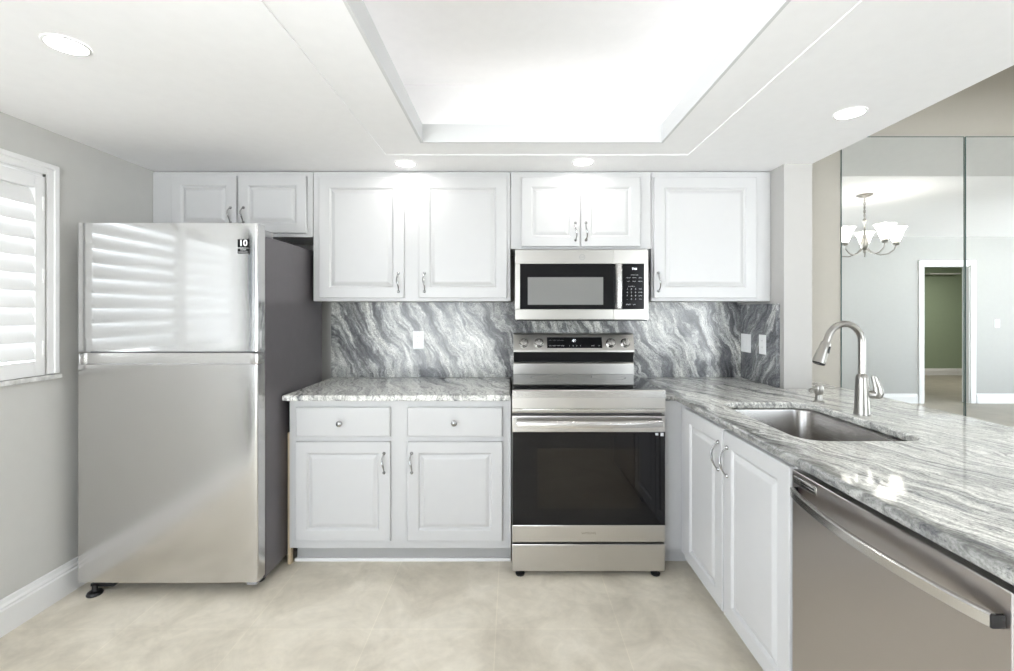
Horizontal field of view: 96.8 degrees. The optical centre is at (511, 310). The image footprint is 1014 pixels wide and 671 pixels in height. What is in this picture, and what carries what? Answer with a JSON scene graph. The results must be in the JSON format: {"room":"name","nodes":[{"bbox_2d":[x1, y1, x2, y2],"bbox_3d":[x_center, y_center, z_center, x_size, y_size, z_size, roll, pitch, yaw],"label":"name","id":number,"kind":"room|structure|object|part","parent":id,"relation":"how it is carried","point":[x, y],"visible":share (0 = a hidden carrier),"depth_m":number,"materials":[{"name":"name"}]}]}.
{"room":"kitchen","nodes":[
{"label":"kitchen","id":0,"kind":"room"},
{"bbox_2d":[0,112,153,599],"bbox_3d":[-2.172,-0.120,0.950,0.150,2.900,4.300,0,0,0],"label":"wall","id":1,"kind":"structure","parent":0,"point":[39,420],"depth_m":2.06,"materials":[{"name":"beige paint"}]},
{"bbox_2d":[0,148,59,373],"bbox_3d":[-2.159,-0.190,1.321,0.155,0.949,1.506,0,0,0],"label":"window","id":2,"kind":"structure","parent":1,"relation":"in","point":[52,172],"depth_m":2.04,"materials":[{"name":"white paint"}]},
{"bbox_2d":[0,165,44,380],"bbox_3d":[-2.095,-0.155,1.667,0.032,0.881,0.683,0,0,0],"label":"shutter panel","id":3,"kind":"object","parent":2,"relation":"attached to","point":[22,276],"visible":1,"depth_m":1.92,"materials":[{"name":"white paint"}]},
{"bbox_2d":[0,373,62,386],"bbox_3d":[-2.156,0.298,1.320,0.162,0.022,1.520,0,0,0],"label":"trim","id":4,"kind":"structure","parent":1,"relation":"attached to","point":[56,375],"depth_m":1.94,"materials":[{"name":"stone"}]},
{"bbox_2d":[0,556,86,637],"bbox_3d":[-2.089,1.257,1.725,0.016,0.146,2.450,0,0,0],"label":"baseboard","id":5,"kind":"structure","parent":1,"relation":"attached to","point":[25,603],"depth_m":1.98,"materials":[{"name":"white paint"}]},
{"bbox_2d":[0,514,763,670],"bbox_3d":[-0.173,1.370,-0.475,4.247,0.080,7.250,0,0,0],"label":"floor","id":6,"kind":"structure","parent":0,"point":[304,615],"depth_m":1.91,"materials":[{"name":"tile"}]},
{"bbox_2d":[78,223,321,597],"bbox_3d":[-1.607,0.461,2.445,0.843,1.739,0.730,0,0,0],"label":"refrigerator","id":7,"kind":"object","parent":6,"relation":"on","point":[195,335],"visible":1,"depth_m":2.09,"materials":[{"name":"grey metal"}]},
{"bbox_3d":[-1.607,0.756,2.124,0.843,1.013,0.068,0,0,0],"label":"door","id":8,"kind":"part","parent":7,"relation":"part of","materials":[{"name":"silver metal"}]},
{"bbox_3d":[-1.607,-0.111,2.124,0.843,0.597,0.068,0,0,0],"label":"freezer door","id":9,"kind":"part","parent":7,"relation":"part of","materials":[{"name":"silver metal"}]},
{"bbox_2d":[288,432,292,563],"bbox_3d":[-1.169,0.985,2.373,0.018,0.690,0.023,0,0,0],"label":"wood strip","id":10,"kind":"object","parent":6,"relation":"on","point":[290,550],"visible":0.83,"depth_m":2.36,"materials":[{"name":"wood"}]},
{"bbox_2d":[290,396,510,560],"bbox_3d":[-0.581,0.896,2.616,1.150,0.868,0.663,0,0,0],"label":"base cabinet","id":11,"kind":"object","parent":6,"relation":"on","point":[370,480],"visible":0.99,"depth_m":2.32,"materials":[{"name":"white paint"}]},
{"bbox_3d":[-0.884,0.577,2.304,0.031,0.031,0.031,0,0,0],"label":"knob","id":12,"kind":"part","parent":11,"relation":"part of","materials":[{"name":"grey metal"}]},
{"bbox_3d":[-0.873,0.574,2.330,0.489,0.152,0.020,0,0,0],"label":"drawer","id":13,"kind":"part","parent":11,"relation":"part of","materials":[{"name":"white paint"}]},
{"bbox_3d":[-0.873,0.932,2.330,0.489,0.513,0.020,0,0,0],"label":"door","id":14,"kind":"part","parent":11,"relation":"part of","materials":[{"name":"white paint"}]},
{"bbox_3d":[-0.660,0.784,2.303,0.017,0.117,0.035,0,0,0],"label":"handle","id":15,"kind":"part","parent":11,"relation":"part of","materials":[{"name":"grey metal"}]},
{"bbox_2d":[282,378,510,400],"bbox_3d":[-0.592,0.447,2.615,1.168,0.030,0.626,0,0,0],"label":"countertop","id":16,"kind":"structure","parent":11,"relation":"on","point":[331,389],"depth_m":2.44,"materials":[{"name":"stone"}]},
{"bbox_3d":[-0.580,1.321,2.393,1.148,0.018,0.014,0,0,0],"label":"shoe molding","id":17,"kind":"part","parent":11,"relation":"part of","materials":[{"name":"white paint"}]},
{"bbox_3d":[-0.517,0.784,2.303,0.017,0.117,0.035,0,0,0],"label":"handle","id":18,"kind":"part","parent":11,"relation":"part of","materials":[{"name":"grey metal"}]},
{"bbox_3d":[-0.295,0.574,2.330,0.492,0.152,0.020,0,0,0],"label":"drawer","id":19,"kind":"part","parent":11,"relation":"part of","materials":[{"name":"white paint"}]},
{"bbox_3d":[-0.295,0.932,2.330,0.492,0.513,0.020,0,0,0],"label":"door","id":20,"kind":"part","parent":11,"relation":"part of","materials":[{"name":"white paint"}]},
{"bbox_2d":[512,333,665,576],"bbox_3d":[0.383,0.737,2.552,0.764,1.187,0.746,0,0,0],"label":"range","id":21,"kind":"object","parent":6,"relation":"on","point":[588,432],"visible":1,"depth_m":2.25,"materials":[{"name":"grey metal"}]},
{"bbox_3d":[0.073,0.199,2.802,0.060,0.059,0.044,0,0,0],"label":"knob","id":22,"kind":"part","parent":21,"relation":"part of","materials":[{"name":"silver metal"}]},
{"bbox_3d":[0.168,0.199,2.802,0.060,0.059,0.044,0,0,0],"label":"knob","id":23,"kind":"part","parent":21,"relation":"part of","materials":[{"name":"silver metal"}]},
{"bbox_3d":[0.386,0.199,2.862,0.754,0.112,0.125,0,0,0],"label":"control panel","id":24,"kind":"part","parent":21,"relation":"part of","materials":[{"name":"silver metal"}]},
{"bbox_2d":[512,374,660,388],"bbox_3d":[0.383,0.410,2.560,0.760,0.029,0.580,0,0,0],"label":"cooktop","id":25,"kind":"object","parent":21,"relation":"in","point":[520,381],"depth_m":2.52,"materials":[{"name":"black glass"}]},
{"bbox_3d":[0.383,0.838,2.262,0.764,0.630,0.036,0,0,0],"label":"oven door","id":26,"kind":"part","parent":21,"relation":"part of","materials":[{"name":"black glass"}]},
{"bbox_3d":[0.383,0.837,2.248,0.762,0.463,0.007,0,0,0],"label":"door glass","id":27,"kind":"part","parent":21,"relation":"part of","materials":[{"name":"black glass"}]},
{"bbox_3d":[0.383,0.471,2.264,0.764,0.078,0.041,0,0,0],"label":"panel","id":28,"kind":"part","parent":21,"relation":"part of","materials":[{"name":"silver metal"}]},
{"bbox_3d":[0.383,1.232,2.265,0.764,0.134,0.038,0,0,0],"label":"drawer","id":29,"kind":"part","parent":21,"relation":"part of","materials":[{"name":"silver metal"}]},
{"bbox_3d":[0.383,0.554,2.216,0.720,0.032,0.073,0,0,0],"label":"handle","id":30,"kind":"part","parent":21,"relation":"part of","materials":[{"name":"silver metal"}]},
{"bbox_3d":[0.618,0.199,2.802,0.060,0.059,0.044,0,0,0],"label":"knob","id":31,"kind":"part","parent":21,"relation":"part of","materials":[{"name":"silver metal"}]},
{"bbox_3d":[0.709,0.199,2.802,0.060,0.059,0.044,0,0,0],"label":"knob","id":32,"kind":"part","parent":21,"relation":"part of","materials":[{"name":"silver metal"}]},
{"bbox_2d":[662,401,686,560],"bbox_3d":[0.868,0.896,2.370,0.184,0.868,0.080,0,0,0],"label":"cabinet filler","id":33,"kind":"object","parent":6,"relation":"on","point":[673,409],"visible":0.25,"depth_m":2.33,"materials":[{"name":"white paint"}]},
{"bbox_2d":[682,404,798,670],"bbox_3d":[1.143,0.896,1.839,0.655,0.868,0.941,0,0,0],"label":"base cabinet","id":34,"kind":"object","parent":6,"relation":"on","point":[737,502],"visible":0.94,"depth_m":1.66,"materials":[{"name":"white paint"}]},
{"bbox_3d":[0.860,0.848,2.022,0.020,0.740,0.397,0,0,0],"label":"door","id":35,"kind":"part","parent":34,"relation":"part of","materials":[{"name":"white paint"}]},
{"bbox_3d":[0.833,0.595,1.851,0.035,0.129,0.017,0,0,0],"label":"handle","id":36,"kind":"part","parent":34,"relation":"part of","materials":[{"name":"grey metal"}]},
{"bbox_3d":[0.833,0.595,1.776,0.035,0.129,0.017,0,0,0],"label":"handle","id":37,"kind":"part","parent":34,"relation":"part of","materials":[{"name":"grey metal"}]},
{"bbox_3d":[0.860,0.848,1.595,0.020,0.740,0.429,0,0,0],"label":"door","id":38,"kind":"part","parent":34,"relation":"part of","materials":[{"name":"white paint"}]},
{"bbox_2d":[642,378,1013,585],"bbox_3d":[1.321,0.447,1.689,1.098,0.030,2.478,0,0,0],"label":"countertop","id":39,"kind":"structure","parent":34,"relation":"on","point":[950,482],"depth_m":1.34,"materials":[{"name":"stone"}]},
{"bbox_2d":[809,384,824,402],"bbox_3d":[1.435,0.390,2.130,0.082,0.084,0.048,0,0,0],"label":"soap dispenser","id":40,"kind":"object","parent":39,"relation":"on","point":[818,389],"visible":1,"depth_m":2.12,"materials":[{"name":"silver metal"}]},
{"bbox_3d":[1.423,0.371,2.121,0.062,0.026,0.017,0,0,-18],"label":"spout","id":41,"kind":"part","parent":40,"relation":"part of","materials":[{"name":"silver metal"}]},
{"bbox_2d":[733,409,904,440],"bbox_3d":[1.185,0.567,1.812,0.460,0.206,0.665,0,0,0],"label":"sink","id":42,"kind":"object","parent":39,"relation":"in","point":[800,423],"visible":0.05,"depth_m":2.06,"materials":[{"name":"silver metal"}]},
{"bbox_2d":[812,321,883,415],"bbox_3d":[1.389,0.236,1.874,0.287,0.391,0.064,0,0,-3],"label":"faucet","id":43,"kind":"object","parent":39,"relation":"on","point":[862,395],"visible":1,"depth_m":1.86,"materials":[{"name":"silver metal"}]},
{"bbox_3d":[1.383,0.153,1.872,0.187,0.226,0.027,0,0,-6],"label":"spout","id":44,"kind":"part","parent":43,"relation":"part of","materials":[{"name":"silver metal"}]},
{"bbox_3d":[1.512,0.316,1.860,0.044,0.094,0.020,0,0,16],"label":"lever","id":45,"kind":"part","parent":43,"relation":"part of","materials":[{"name":"silver metal"}]},
{"bbox_2d":[790,469,1013,670],"bbox_3d":[1.106,0.903,1.060,0.640,0.854,0.601,0,0,0],"label":"dishwasher","id":46,"kind":"object","parent":6,"relation":"on","point":[871,592],"visible":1,"depth_m":1.02,"materials":[{"name":"grey metal"}]},
{"bbox_3d":[0.820,0.534,1.054,0.066,0.026,0.557,0,0,0],"label":"handle","id":47,"kind":"part","parent":46,"relation":"part of","materials":[{"name":"silver metal"}]},
{"bbox_3d":[0.834,0.533,0.773,0.024,0.023,0.006,0,0,0],"label":"handle","id":48,"kind":"part","parent":46,"relation":"part of","materials":[{"name":"black plastic"}]},
{"bbox_2d":[0,0,1013,185],"bbox_3d":[-0.215,-0.863,0.875,3.764,0.092,4.150,0,0,0],"label":"ceiling","id":49,"kind":"structure","parent":0,"point":[165,85],"depth_m":1.65,"materials":[{"name":"paint"}]},
{"bbox_2d":[40,33,92,56],"bbox_3d":[-1.367,-0.815,1.382,0.116,0.004,0.116,0,0,0],"label":"recessed light","id":50,"kind":"object","parent":49,"relation":"in","point":[67,45],"visible":1,"depth_m":1.38,"materials":[{"name":"white paint"}]},
{"bbox_2d":[395,160,415,166],"bbox_3d":[-0.589,-0.815,2.490,0.116,0.004,0.116,0,0,0],"label":"recessed light","id":51,"kind":"object","parent":49,"relation":"in","point":[403,163],"visible":1,"depth_m":2.48,"materials":[{"name":"white paint"}]},
{"bbox_2d":[363,0,759,123],"bbox_3d":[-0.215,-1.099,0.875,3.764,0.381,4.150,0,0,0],"label":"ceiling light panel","id":52,"kind":"object","parent":49,"relation":"in","point":[456,61],"visible":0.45,"depth_m":2.04,"materials":[{"name":"paint"}]},
{"bbox_2d":[342,0,790,142],"bbox_3d":[0.145,-0.865,0.819,1.186,0.088,2.762,0,0,0],"label":"trim","id":53,"kind":"structure","parent":49,"relation":"attached to","point":[764,12],"depth_m":2.05,"materials":[{"name":"paint"}]},
{"bbox_2d":[572,158,593,165],"bbox_3d":[0.389,-0.815,2.467,0.116,0.004,0.116,0,0,0],"label":"recessed light","id":54,"kind":"object","parent":49,"relation":"in","point":[579,162],"visible":1,"depth_m":2.46,"materials":[{"name":"white paint"}]},
{"bbox_2d":[833,107,867,119],"bbox_3d":[1.395,-0.815,1.857,0.116,0.004,0.116,0,0,0],"label":"recessed light","id":55,"kind":"object","parent":49,"relation":"in","point":[849,113],"visible":1,"depth_m":1.85,"materials":[{"name":"white paint"}]},
{"bbox_2d":[295,186,741,513],"bbox_3d":[-0.215,-0.120,3.025,3.764,2.900,0.150,0,0,0],"label":"wall","id":56,"kind":"structure","parent":0,"point":[326,306],"depth_m":2.95,"materials":[{"name":"white paint"}]},
{"bbox_2d":[153,172,313,244],"bbox_3d":[-1.629,-0.622,2.760,0.933,0.379,0.378,0,0,0],"label":"upper cabinet","id":57,"kind":"object","parent":56,"relation":"attached to","point":[282,202],"visible":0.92,"depth_m":2.61,"materials":[{"name":"white paint"}]},
{"bbox_3d":[-1.787,-0.618,2.616,0.376,0.333,0.020,0,0,0],"label":"door","id":58,"kind":"part","parent":57,"relation":"part of","materials":[{"name":"white paint"}]},
{"bbox_3d":[-1.630,-0.556,2.589,0.017,0.102,0.035,0,0,0],"label":"handle","id":59,"kind":"part","parent":57,"relation":"part of","materials":[{"name":"grey metal"}]},
{"bbox_3d":[-1.555,-0.556,2.589,0.017,0.102,0.035,0,0,0],"label":"handle","id":60,"kind":"part","parent":57,"relation":"part of","materials":[{"name":"grey metal"}]},
{"bbox_3d":[-1.390,-0.618,2.616,0.394,0.333,0.020,0,0,0],"label":"door","id":61,"kind":"part","parent":57,"relation":"part of","materials":[{"name":"white paint"}]},
{"bbox_2d":[314,172,509,301],"bbox_3d":[-0.584,-0.434,2.760,1.148,0.753,0.378,0,0,0],"label":"upper cabinet","id":62,"kind":"object","parent":56,"relation":"attached to","point":[379,236],"visible":1,"depth_m":2.61,"materials":[{"name":"white paint"}]},
{"bbox_3d":[-0.873,-0.426,2.616,0.495,0.701,0.020,0,0,0],"label":"door","id":63,"kind":"part","parent":62,"relation":"part of","materials":[{"name":"white paint"}]},
{"bbox_3d":[-0.657,-0.165,2.588,0.017,0.122,0.035,0,0,0],"label":"handle","id":64,"kind":"part","parent":62,"relation":"part of","materials":[{"name":"grey metal"}]},
{"bbox_3d":[-0.507,-0.165,2.588,0.017,0.122,0.035,0,0,0],"label":"handle","id":65,"kind":"part","parent":62,"relation":"part of","materials":[{"name":"grey metal"}]},
{"bbox_3d":[-0.285,-0.426,2.616,0.512,0.701,0.020,0,0,0],"label":"door","id":66,"kind":"part","parent":62,"relation":"part of","materials":[{"name":"white paint"}]},
{"bbox_2d":[331,302,740,376],"bbox_3d":[0.155,0.187,2.940,2.667,0.488,0.020,0,0,0],"label":"backsplash","id":67,"kind":"structure","parent":56,"relation":"attached to","point":[369,339],"depth_m":2.93,"materials":[{"name":"stone"}]},
{"bbox_2d":[413,331,423,348],"bbox_3d":[-0.609,0.189,2.926,0.072,0.116,0.007,0,0,0],"label":"wall outlet","id":68,"kind":"object","parent":67,"relation":"attached to","point":[418,336],"visible":1,"depth_m":2.92,"materials":[{"name":"white plastic"}]},
{"bbox_2d":[511,172,650,255],"bbox_3d":[0.402,-0.587,2.760,0.816,0.449,0.378,0,0,0],"label":"upper cabinet","id":69,"kind":"object","parent":56,"relation":"attached to","point":[550,210],"visible":0.99,"depth_m":2.61,"materials":[{"name":"white paint"}]},
{"bbox_3d":[0.224,-0.575,2.616,0.339,0.402,0.020,0,0,0],"label":"door","id":70,"kind":"part","parent":69,"relation":"part of","materials":[{"name":"white paint"}]},
{"bbox_3d":[0.368,-0.460,2.588,0.017,0.117,0.035,0,0,0],"label":"handle","id":71,"kind":"part","parent":69,"relation":"part of","materials":[{"name":"grey metal"}]},
{"bbox_2d":[515,249,647,320],"bbox_3d":[0.398,-0.144,2.719,0.763,0.410,0.419,0,0,0],"label":"microwave","id":72,"kind":"object","parent":69,"relation":"attached to","point":[551,284],"visible":1,"depth_m":2.55,"materials":[{"name":"grey metal"}]},
{"bbox_3d":[0.311,-0.139,2.570,0.532,0.257,0.035,0,0,0],"label":"door glass","id":73,"kind":"part","parent":72,"relation":"part of","materials":[{"name":"black glass"}]},
{"bbox_3d":[0.601,-0.141,2.530,0.038,0.254,0.041,0,0,0],"label":"handle","id":74,"kind":"part","parent":72,"relation":"part of","materials":[{"name":"silver metal"}]},
{"bbox_3d":[0.679,-0.150,2.570,0.202,0.398,0.037,0,0,0],"label":"control frame","id":75,"kind":"part","parent":72,"relation":"part of","materials":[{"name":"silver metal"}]},
{"bbox_3d":[0.428,-0.460,2.588,0.017,0.117,0.035,0,0,0],"label":"handle","id":76,"kind":"part","parent":69,"relation":"part of","materials":[{"name":"grey metal"}]},
{"bbox_3d":[0.572,-0.575,2.616,0.343,0.402,0.020,0,0,0],"label":"door","id":77,"kind":"part","parent":69,"relation":"part of","materials":[{"name":"white paint"}]},
{"bbox_2d":[648,172,769,301],"bbox_3d":[1.161,-0.434,2.760,0.694,0.753,0.378,0,0,0],"label":"upper cabinet","id":78,"kind":"object","parent":56,"relation":"attached to","point":[710,231],"visible":1,"depth_m":2.61,"materials":[{"name":"white paint"}]},
{"bbox_3d":[0.848,-0.168,2.588,0.017,0.122,0.035,0,0,0],"label":"handle","id":79,"kind":"part","parent":78,"relation":"part of","materials":[{"name":"grey metal"}]},
{"bbox_2d":[742,164,811,388],"bbox_3d":[1.589,-0.120,2.725,0.156,2.900,0.450,0,0,0],"label":"wall","id":80,"kind":"structure","parent":0,"point":[790,184],"depth_m":2.50,"materials":[{"name":"white paint"}]},
{"bbox_2d":[741,304,779,386],"bbox_3d":[1.500,0.195,2.743,0.020,0.473,0.412,0,0,0],"label":"side splash","id":81,"kind":"object","parent":80,"relation":"attached to","point":[756,319],"visible":0.93,"depth_m":2.68,"materials":[{"name":"stone"}]},
{"bbox_2d":[741,333,750,352],"bbox_3d":[1.486,0.203,2.862,0.008,0.116,0.116,0,0,0],"label":"light switch","id":82,"kind":"object","parent":81,"relation":"attached to","point":[745,338],"visible":1,"depth_m":2.85,"materials":[{"name":"white plastic"}]},
{"bbox_2d":[759,334,765,354],"bbox_3d":[1.486,0.199,2.672,0.007,0.116,0.072,0,0,0],"label":"wall outlet","id":83,"kind":"object","parent":81,"relation":"attached to","point":[762,338],"visible":1,"depth_m":2.67,"materials":[{"name":"white plastic"}]},
{"bbox_2d":[812,65,1013,415],"bbox_3d":[5.659,-0.145,2.935,7.983,2.950,0.330,0,0,0],"label":"wall","id":84,"kind":"structure","parent":0,"point":[986,107],"depth_m":2.77,"materials":[{"name":"beige paint"}]},
{"bbox_2d":[841,136,963,415],"bbox_3d":[2.399,0.079,2.766,0.754,2.302,0.006,0,0,0],"label":"mirror panel","id":85,"kind":"object","parent":84,"relation":"attached to","point":[902,197],"visible":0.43,"depth_m":2.76,"materials":[{"name":"silver glass"}]},
{"bbox_2d":[965,136,1013,426],"bbox_3d":[3.542,0.079,2.766,1.515,2.302,0.006,0,0,0],"label":"mirror panel","id":86,"kind":"object","parent":84,"relation":"attached to","point":[989,160],"visible":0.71,"depth_m":2.76,"materials":[{"name":"silver glass"}]}
]}

